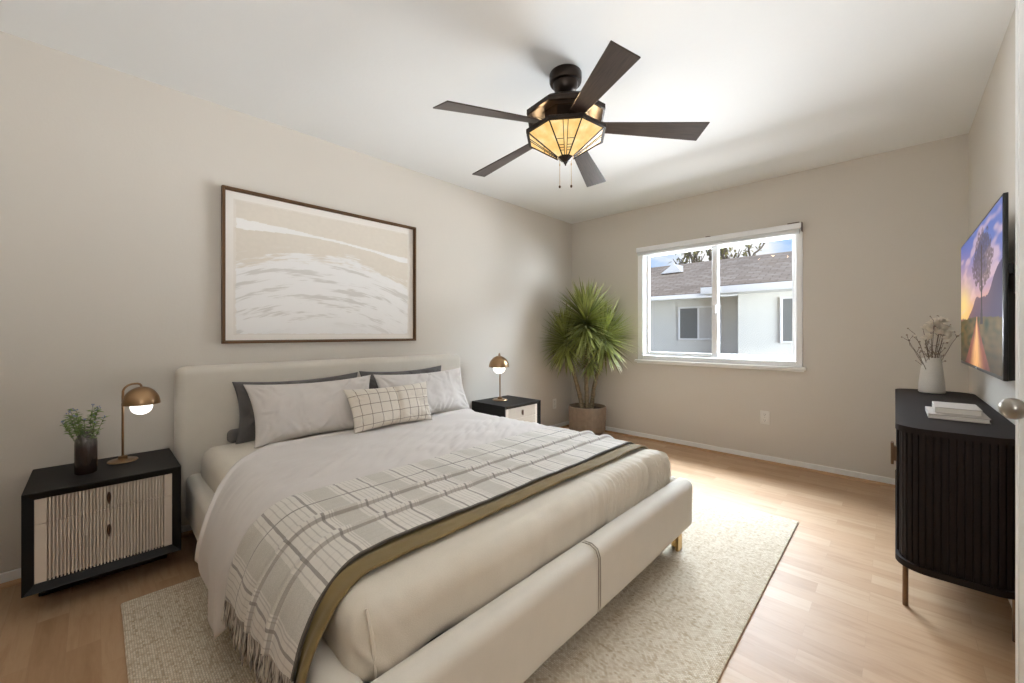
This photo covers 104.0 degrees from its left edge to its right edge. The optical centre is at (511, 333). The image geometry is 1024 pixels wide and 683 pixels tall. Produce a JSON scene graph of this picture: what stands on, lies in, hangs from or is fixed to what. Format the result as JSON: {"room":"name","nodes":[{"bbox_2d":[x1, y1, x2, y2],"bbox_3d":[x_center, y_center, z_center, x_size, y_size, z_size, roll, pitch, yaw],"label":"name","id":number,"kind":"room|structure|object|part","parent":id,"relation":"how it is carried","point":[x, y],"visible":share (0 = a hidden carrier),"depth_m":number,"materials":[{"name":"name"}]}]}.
{"room":"bedroom","nodes":[
{"label":"bedroom","id":0,"kind":"room"},
{"bbox_2d":[0,31,571,572],"bbox_3d":[-0.920,-0.107,3.250,0.150,2.440,4.900,0,0,44],"label":"wall","id":1,"kind":"structure","parent":0,"point":[111,180],"depth_m":2.13,"materials":[{"name":"paint"}]},
{"bbox_2d":[0,421,568,588],"bbox_3d":[-0.861,1.083,3.194,0.012,0.060,4.600,0,0,44],"label":"baseboard","id":2,"kind":"structure","parent":1,"relation":"attached to","point":[11,575],"depth_m":1.78,"materials":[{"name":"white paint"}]},
{"bbox_2d":[221,185,415,343],"bbox_3d":[-1.235,-0.398,2.786,0.034,0.918,1.295,0,0,44],"label":"framed picture","id":3,"kind":"object","parent":1,"relation":"attached to","point":[292,271],"visible":1,"depth_m":2.67,"materials":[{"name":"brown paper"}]},
{"bbox_2d":[0,0,1014,223],"bbox_3d":[0.814,-1.387,1.591,4.950,0.120,4.900,0,0,44],"label":"ceiling","id":4,"kind":"structure","parent":0,"point":[782,87],"depth_m":2.04,"materials":[{"name":"paint"}]},
{"bbox_2d":[433,40,709,187],"bbox_3d":[0.246,-1.033,2.090,1.264,0.588,1.309,0,0,44],"label":"ceiling fan","id":5,"kind":"object","parent":4,"relation":"hanging from","point":[564,125],"visible":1,"depth_m":1.95,"materials":[{"name":"brown wood"}]},
{"bbox_3d":[-0.098,-1.016,1.847,0.512,0.006,0.128,-7,16,-29],"label":"blade","id":6,"kind":"part","parent":5,"relation":"part of","materials":[{"name":"brown wood"}]},
{"bbox_3d":[-0.033,-1.016,2.341,0.512,0.006,0.128,-8,7,43],"label":"blade","id":7,"kind":"part","parent":5,"relation":"part of","materials":[{"name":"brown wood"}]},
{"bbox_3d":[0.274,-0.951,2.049,0.362,0.103,0.362,0,0,8],"label":"lamp shade","id":8,"kind":"part","parent":5,"relation":"part of","materials":[{"name":"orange glass"}]},
{"bbox_3d":[0.457,-1.016,2.432,0.128,0.006,0.512,-14,-12,23],"label":"blade","id":9,"kind":"part","parent":5,"relation":"part of","materials":[{"name":"brown wood"}]},
{"bbox_3d":[0.351,-1.016,1.633,0.128,0.006,0.512,13,4,-12],"label":"blade","id":10,"kind":"part","parent":5,"relation":"part of","materials":[{"name":"brown wood"}]},
{"bbox_3d":[0.694,-1.015,1.994,0.512,0.006,0.128,6,-12,7],"label":"blade","id":11,"kind":"part","parent":5,"relation":"part of","materials":[{"name":"brown wood"}]},
{"bbox_2d":[0,427,1014,682],"bbox_3d":[0.814,1.163,1.591,4.950,0.100,4.900,0,0,44],"label":"floor","id":12,"kind":"structure","parent":0,"point":[831,609],"depth_m":1.62,"materials":[{"name":"brown wood"}]},
{"bbox_2d":[21,448,180,597],"bbox_3d":[-1.855,0.865,1.836,0.425,0.494,0.472,0,0,44],"label":"nightstand","id":13,"kind":"object","parent":12,"relation":"on","point":[112,519],"visible":1,"depth_m":1.70,"materials":[{"name":"black wood"}]},
{"bbox_2d":[74,429,97,474],"bbox_3d":[-1.883,0.523,1.768,0.072,0.188,0.072,0,0,44],"label":"glass vase","id":14,"kind":"object","parent":13,"relation":"on","point":[85,450],"visible":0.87,"depth_m":1.75,"materials":[{"name":"brown glass"}]},
{"bbox_2d":[60,404,110,441],"bbox_3d":[-1.877,0.458,1.763,0.151,0.280,0.115,0,0,-40],"label":"greenery sprig","id":15,"kind":"object","parent":14,"relation":"in","point":[79,427],"visible":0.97,"depth_m":1.75,"materials":[{"name":"green plant"}]},
{"bbox_3d":[-1.726,0.862,1.714,0.030,0.228,0.410,0,0,44],"label":"drawer","id":16,"kind":"part","parent":13,"relation":"part of","materials":[{"name":"beige paint"}]},
{"bbox_3d":[-1.726,0.698,1.714,0.030,0.097,0.410,0,0,44],"label":"drawer","id":17,"kind":"part","parent":13,"relation":"part of","materials":[{"name":"beige paint"}]},
{"bbox_3d":[-1.709,0.835,1.697,0.020,0.054,0.013,0,0,44],"label":"handle","id":18,"kind":"part","parent":13,"relation":"part of","materials":[{"name":"brown metal"}]},
{"bbox_3d":[-1.709,0.698,1.697,0.020,0.054,0.013,0,0,44],"label":"handle","id":19,"kind":"part","parent":13,"relation":"part of","materials":[{"name":"brown metal"}]},
{"bbox_2d":[107,383,160,464],"bbox_3d":[-1.852,0.431,1.964,0.144,0.375,0.193,0,0,44],"label":"table lamp","id":20,"kind":"object","parent":13,"relation":"on","point":[141,399],"visible":1,"depth_m":1.94,"materials":[{"name":"gold metal"}]},
{"bbox_3d":[-1.858,0.419,1.958,0.009,0.351,0.076,0,0,44],"label":"stem","id":21,"kind":"part","parent":20,"relation":"part of","materials":[{"name":"gold metal"}]},
{"bbox_3d":[-1.835,0.307,1.981,0.144,0.086,0.144,0,0,44],"label":"lamp shade","id":22,"kind":"part","parent":20,"relation":"part of","materials":[{"name":"gold metal"}]},
{"bbox_3d":[-1.835,0.360,1.981,0.086,0.086,0.086,0,0,44],"label":"globe","id":23,"kind":"part","parent":20,"relation":"part of"},
{"bbox_2d":[174,354,692,682],"bbox_3d":[-0.418,0.646,2.139,2.081,0.934,1.919,0,0,44],"label":"bed","id":24,"kind":"object","parent":12,"relation":"on","point":[510,637],"visible":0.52,"depth_m":1.45,"materials":[{"name":"beige fabric"}]},
{"bbox_3d":[-1.025,0.873,1.499,1.920,0.243,0.088,0,0,44],"label":"rail","id":25,"kind":"part","parent":24,"relation":"part of","materials":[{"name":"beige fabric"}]},
{"bbox_3d":[-1.131,0.606,2.821,0.109,0.854,1.919,0,0,44],"label":"headboard","id":26,"kind":"part","parent":24,"relation":"part of","materials":[{"name":"beige fabric"}]},
{"bbox_2d":[201,412,670,682],"bbox_3d":[-0.421,0.711,2.115,1.891,0.209,1.694,0,0,44],"label":"mattress","id":27,"kind":"object","parent":24,"relation":"on","point":[395,609],"visible":0.29,"depth_m":1.16,"materials":[{"name":"fabric"}]},
{"bbox_2d":[227,428,238,442],"bbox_3d":[-1.438,0.576,2.376,0.058,0.080,0.423,0,0,44],"label":"bolster","id":28,"kind":"object","parent":27,"relation":"on","point":[232,434],"visible":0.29,"depth_m":2.22,"materials":[{"name":"grey fabric"}]},
{"bbox_2d":[232,372,357,443],"bbox_3d":[-1.298,0.443,2.490,0.123,0.350,0.731,0,0,42],"label":"pillow","id":29,"kind":"object","parent":27,"relation":"on","point":[246,432],"visible":0.36,"depth_m":2.26,"materials":[{"name":"grey fabric"}]},
{"bbox_2d":[244,375,370,447],"bbox_3d":[-1.173,0.448,2.403,0.729,0.334,0.205,0,0,-41],"label":"pillow","id":30,"kind":"object","parent":27,"relation":"on","point":[282,412],"visible":0.8,"depth_m":2.29,"materials":[{"name":"grey fabric"}]},
{"bbox_2d":[195,408,547,638],"bbox_3d":[-0.563,0.802,2.237,0.914,0.446,1.922,0,0,44],"label":"duvet","id":31,"kind":"object","parent":27,"relation":"on","point":[272,473],"visible":0.84,"depth_m":1.80,"materials":[{"name":"grey fabric"}]},
{"bbox_2d":[343,381,432,433],"bbox_3d":[-0.773,0.468,2.593,0.173,0.255,0.600,0,0,42],"label":"cushion","id":32,"kind":"object","parent":31,"relation":"on","point":[377,407],"visible":1,"depth_m":2.51,"materials":[{"name":"fabric"}]},
{"bbox_2d":[359,365,440,388],"bbox_3d":[-0.800,0.439,3.011,0.703,0.353,0.143,0,0,-42],"label":"pillow","id":33,"kind":"object","parent":27,"relation":"on","point":[372,384],"visible":0.2,"depth_m":2.93,"materials":[{"name":"grey fabric"}]},
{"bbox_2d":[374,367,469,413],"bbox_3d":[-0.639,0.448,2.966,0.191,0.334,0.771,0,0,42],"label":"pillow","id":34,"kind":"object","parent":27,"relation":"on","point":[445,391],"visible":0.69,"depth_m":2.98,"materials":[{"name":"grey fabric"}]},
{"bbox_2d":[221,426,633,682],"bbox_3d":[-0.065,0.752,1.774,0.622,0.373,1.925,0,0,44],"label":"plaid throw","id":35,"kind":"object","parent":27,"relation":"on","point":[284,565],"visible":0.94,"depth_m":1.28,"materials":[{"name":"beige fabric"}]},
{"bbox_2d":[284,444,647,682],"bbox_3d":[0.107,0.724,1.608,0.212,0.278,1.884,0,0,44],"label":"blanket","id":36,"kind":"object","parent":27,"relation":"on","point":[389,551],"visible":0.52,"depth_m":1.14,"materials":[{"name":"fabric"}]},
{"bbox_3d":[0.282,0.871,1.439,0.096,0.247,1.805,0,0,44],"label":"footboard","id":37,"kind":"part","parent":24,"relation":"part of","materials":[{"name":"beige fabric"}]},
{"bbox_3d":[0.836,1.044,2.047,0.050,0.111,0.050,0,0,44],"label":"leg","id":38,"kind":"part","parent":24,"relation":"part of","materials":[{"name":"gold metal"}]},
{"bbox_2d":[121,493,798,682],"bbox_3d":[0.042,1.106,1.987,1.874,0.012,2.782,0,0,44],"label":"area rug","id":39,"kind":"object","parent":12,"relation":"on","point":[681,619],"visible":0.28,"depth_m":1.52,"materials":[{"name":"carpet"}]},
{"bbox_2d":[472,395,540,423],"bbox_3d":[-0.050,0.865,3.671,0.425,0.494,0.472,0,0,44],"label":"nightstand","id":40,"kind":"object","parent":12,"relation":"on","point":[517,408],"visible":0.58,"depth_m":3.57,"materials":[{"name":"black wood"}]},
{"bbox_2d":[489,353,508,400],"bbox_3d":[-0.115,0.399,3.647,0.184,0.438,0.247,0,0,4],"label":"table lamp","id":41,"kind":"object","parent":40,"relation":"on","point":[498,363],"visible":1,"depth_m":3.57,"materials":[{"name":"gold metal"}]},
{"bbox_3d":[-0.117,0.254,3.616,0.184,0.101,0.184,0,0,4],"label":"lamp shade","id":42,"kind":"part","parent":41,"relation":"part of","materials":[{"name":"gold metal"}]},
{"bbox_3d":[-0.117,0.316,3.616,0.110,0.101,0.110,0,0,4],"label":"globe","id":43,"kind":"part","parent":41,"relation":"part of"},
{"bbox_3d":[-0.114,0.385,3.658,0.012,0.410,0.097,0,0,4],"label":"stem","id":44,"kind":"part","parent":41,"relation":"part of","materials":[{"name":"gold metal"}]},
{"bbox_3d":[0.078,0.698,3.548,0.030,0.097,0.410,0,0,44],"label":"drawer","id":45,"kind":"part","parent":40,"relation":"part of","materials":[{"name":"beige paint"}]},
{"bbox_3d":[0.078,0.862,3.548,0.030,0.228,0.410,0,0,44],"label":"drawer","id":46,"kind":"part","parent":40,"relation":"part of","materials":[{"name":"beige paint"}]},
{"bbox_2d":[540,278,637,435],"bbox_3d":[0.801,0.248,4.224,0.938,1.728,0.778,0,0,44],"label":"potted plant","id":47,"kind":"object","parent":12,"relation":"on","point":[593,324],"visible":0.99,"depth_m":4.23,"materials":[{"name":"green plant"}]},
{"bbox_3d":[0.824,0.943,4.385,0.406,0.300,0.406,0,0,44],"label":"pot","id":48,"kind":"part","parent":47,"relation":"part of","materials":[{"name":"ceramic"}]},
{"bbox_2d":[891,388,1014,641],"bbox_3d":[2.156,0.739,2.012,0.358,0.748,1.535,0,0,44],"label":"sideboard","id":49,"kind":"object","parent":12,"relation":"on","point":[955,480],"visible":0.98,"depth_m":1.49,"materials":[{"name":"black wood"}]},
{"bbox_3d":[1.607,0.503,1.683,0.020,0.090,0.040,0,0,44],"label":"handle","id":50,"kind":"part","parent":49,"relation":"part of","materials":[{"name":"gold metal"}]},
{"bbox_3d":[1.733,0.641,1.798,0.008,0.493,0.437,0,0,44],"label":"door","id":51,"kind":"part","parent":49,"relation":"part of","materials":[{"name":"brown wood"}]},
{"bbox_3d":[1.611,1.013,1.638,0.018,0.198,0.018,0,0,44],"label":"leg","id":52,"kind":"part","parent":49,"relation":"part of","materials":[{"name":"gold metal"}]},
{"bbox_2d":[918,357,945,393],"bbox_3d":[2.578,0.258,2.457,0.118,0.214,0.118,0,0,44],"label":"ceramic vase","id":53,"kind":"object","parent":49,"relation":"on","point":[931,379],"visible":0.97,"depth_m":2.42,"materials":[{"name":"white ceramic"}]},
{"bbox_2d":[901,315,958,368],"bbox_3d":[2.554,0.113,2.433,0.387,0.445,0.123,0,0,0],"label":"dried flowers","id":54,"kind":"object","parent":53,"relation":"in","point":[941,328],"visible":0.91,"depth_m":2.43,"materials":[{"name":"beige plant"}]},
{"bbox_2d":[925,406,990,423],"bbox_3d":[1.934,0.354,1.744,0.175,0.020,0.235,0,0,44],"label":"book","id":55,"kind":"object","parent":49,"relation":"on","point":[985,419],"visible":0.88,"depth_m":1.67,"materials":[{"name":"paper"}]},
{"bbox_2d":[932,401,982,416],"bbox_3d":[1.949,0.331,1.757,0.135,0.026,0.200,0,0,44],"label":"book","id":56,"kind":"object","parent":55,"relation":"on","point":[939,407],"visible":1,"depth_m":1.71,"materials":[{"name":"paper"}]},
{"bbox_3d":[1.816,1.013,1.441,0.018,0.198,0.018,0,0,44],"label":"leg","id":57,"kind":"part","parent":49,"relation":"part of","materials":[{"name":"gold metal"}]},
{"bbox_2d":[572,133,968,478],"bbox_3d":[1.983,-0.107,3.759,3.340,2.440,0.150,0,0,44],"label":"wall","id":58,"kind":"structure","parent":0,"point":[884,234],"depth_m":3.17,"materials":[{"name":"paint"}]},
{"bbox_2d":[634,229,805,371],"bbox_3d":[1.882,-0.287,3.789,1.482,1.210,0.143,0,0,44],"label":"window","id":59,"kind":"structure","parent":58,"relation":"in","point":[645,355],"depth_m":3.76,"materials":[{"name":"white plastic"}]},
{"bbox_3d":[1.681,-0.307,4.008,0.710,1.070,0.032,0,0,44],"label":"sash","id":60,"kind":"part","parent":59,"relation":"part of","materials":[{"name":"clear glass"}]},
{"bbox_2d":[636,222,802,255],"bbox_3d":[1.842,-0.860,3.746,1.434,0.093,0.052,0,0,44],"label":"roller blind","id":61,"kind":"object","parent":59,"relation":"attached to","point":[790,228],"visible":1,"depth_m":3.63,"materials":[{"name":"white plastic"}]},
{"bbox_3d":[1.848,0.298,3.754,1.482,0.040,0.045,0,0,44],"label":"sill","id":62,"kind":"part","parent":59,"relation":"part of","materials":[{"name":"white paint"}]},
{"bbox_3d":[2.164,-0.307,3.596,0.657,1.070,0.032,0,0,44],"label":"sash","id":63,"kind":"part","parent":59,"relation":"part of","materials":[{"name":"clear glass"}]},
{"bbox_2d":[605,426,894,487],"bbox_3d":[1.877,1.083,3.748,3.178,0.060,0.012,0,0,44],"label":"baseboard","id":64,"kind":"structure","parent":58,"relation":"attached to","point":[888,480],"depth_m":3.44,"materials":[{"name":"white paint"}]},
{"bbox_2d":[760,410,769,424],"bbox_3d":[2.184,0.728,3.456,0.070,0.114,0.009,0,0,44],"label":"wall outlet","id":65,"kind":"object","parent":58,"relation":"attached to","point":[764,415],"visible":1,"depth_m":3.45,"materials":[{"name":"white plastic"}]},
{"bbox_2d":[969,8,1014,424],"bbox_3d":[2.330,-0.107,1.627,0.410,2.440,2.450,0,0,44],"label":"wall","id":66,"kind":"structure","parent":0,"point":[992,130],"depth_m":1.94,"materials":[{"name":"paint"}]},
{"bbox_2d":[961,192,1014,380],"bbox_3d":[2.087,-0.155,1.738,0.092,0.632,1.183,0,0,44],"label":"television","id":67,"kind":"object","parent":66,"relation":"attached to","point":[987,274],"visible":1,"depth_m":1.53,"materials":[{"name":"black plastic"}]},
{"bbox_3d":[0.823,-0.107,-0.114,0.120,2.440,2.150,0,0,44],"label":"wall","id":68,"kind":"structure","parent":0,"visible":0},
{"bbox_2d":[998,0,1023,682],"bbox_3d":[1.180,0.092,0.688,0.101,2.018,0.756,0,0,18],"label":"door","id":69,"kind":"structure","parent":68,"relation":"in","point":[1010,408],"depth_m":1.03,"materials":[{"name":"white paint"}]},
{"bbox_3d":[1.259,0.188,0.992,0.066,0.064,0.064,0,0,18],"label":"knob","id":70,"kind":"part","parent":69,"relation":"part of","materials":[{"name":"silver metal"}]},
{"label":"outside","id":71,"kind":"structure","parent":0,"visible":0},
{"bbox_3d":[7.672,1.323,13.562,26.000,0.180,21.820,0,0,44],"label":"ground","id":72,"kind":"structure","parent":71,"visible":0},
{"bbox_2d":[668,242,765,263],"bbox_3d":[7.712,-1.522,14.760,3.378,5.596,3.641,0,0,13],"label":"tree","id":73,"kind":"object","parent":72,"relation":"on","point":[723,251],"visible":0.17,"depth_m":14.26,"materials":[{"name":"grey plant"}]},
{"bbox_2d":[650,251,795,360],"bbox_3d":[5.559,-0.507,10.632,15.000,3.480,3.425,0,0,44],"label":"house","id":74,"kind":"structure","parent":72,"relation":"on","point":[756,291],"depth_m":10.07,"materials":[{"name":"paint"}]},
{"bbox_2d":[661,263,682,273],"bbox_3d":[5.158,-1.997,12.556,0.640,0.300,0.850,0,0,44],"label":"roof vent","id":75,"kind":"object","parent":74,"relation":"attached to","point":[674,268],"depth_m":12.24,"materials":[{"name":"white paint"}]},
{"bbox_3d":[4.724,-0.262,10.700,0.460,0.810,0.008,0,0,44],"label":"pane","id":76,"kind":"part","parent":74,"relation":"part of","materials":[{"name":"grey glass"}]},
{"bbox_2d":[699,307,711,338],"bbox_3d":[5.103,-0.262,10.337,0.510,0.810,0.008,0,0,44],"label":"blind","id":77,"kind":"object","parent":74,"relation":"hanging from","point":[705,313],"depth_m":10.40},
{"bbox_3d":[6.069,-0.287,8.512,0.530,0.920,0.008,0,0,44],"label":"pane","id":78,"kind":"part","parent":74,"relation":"part of","materials":[{"name":"grey glass"}]}
]}

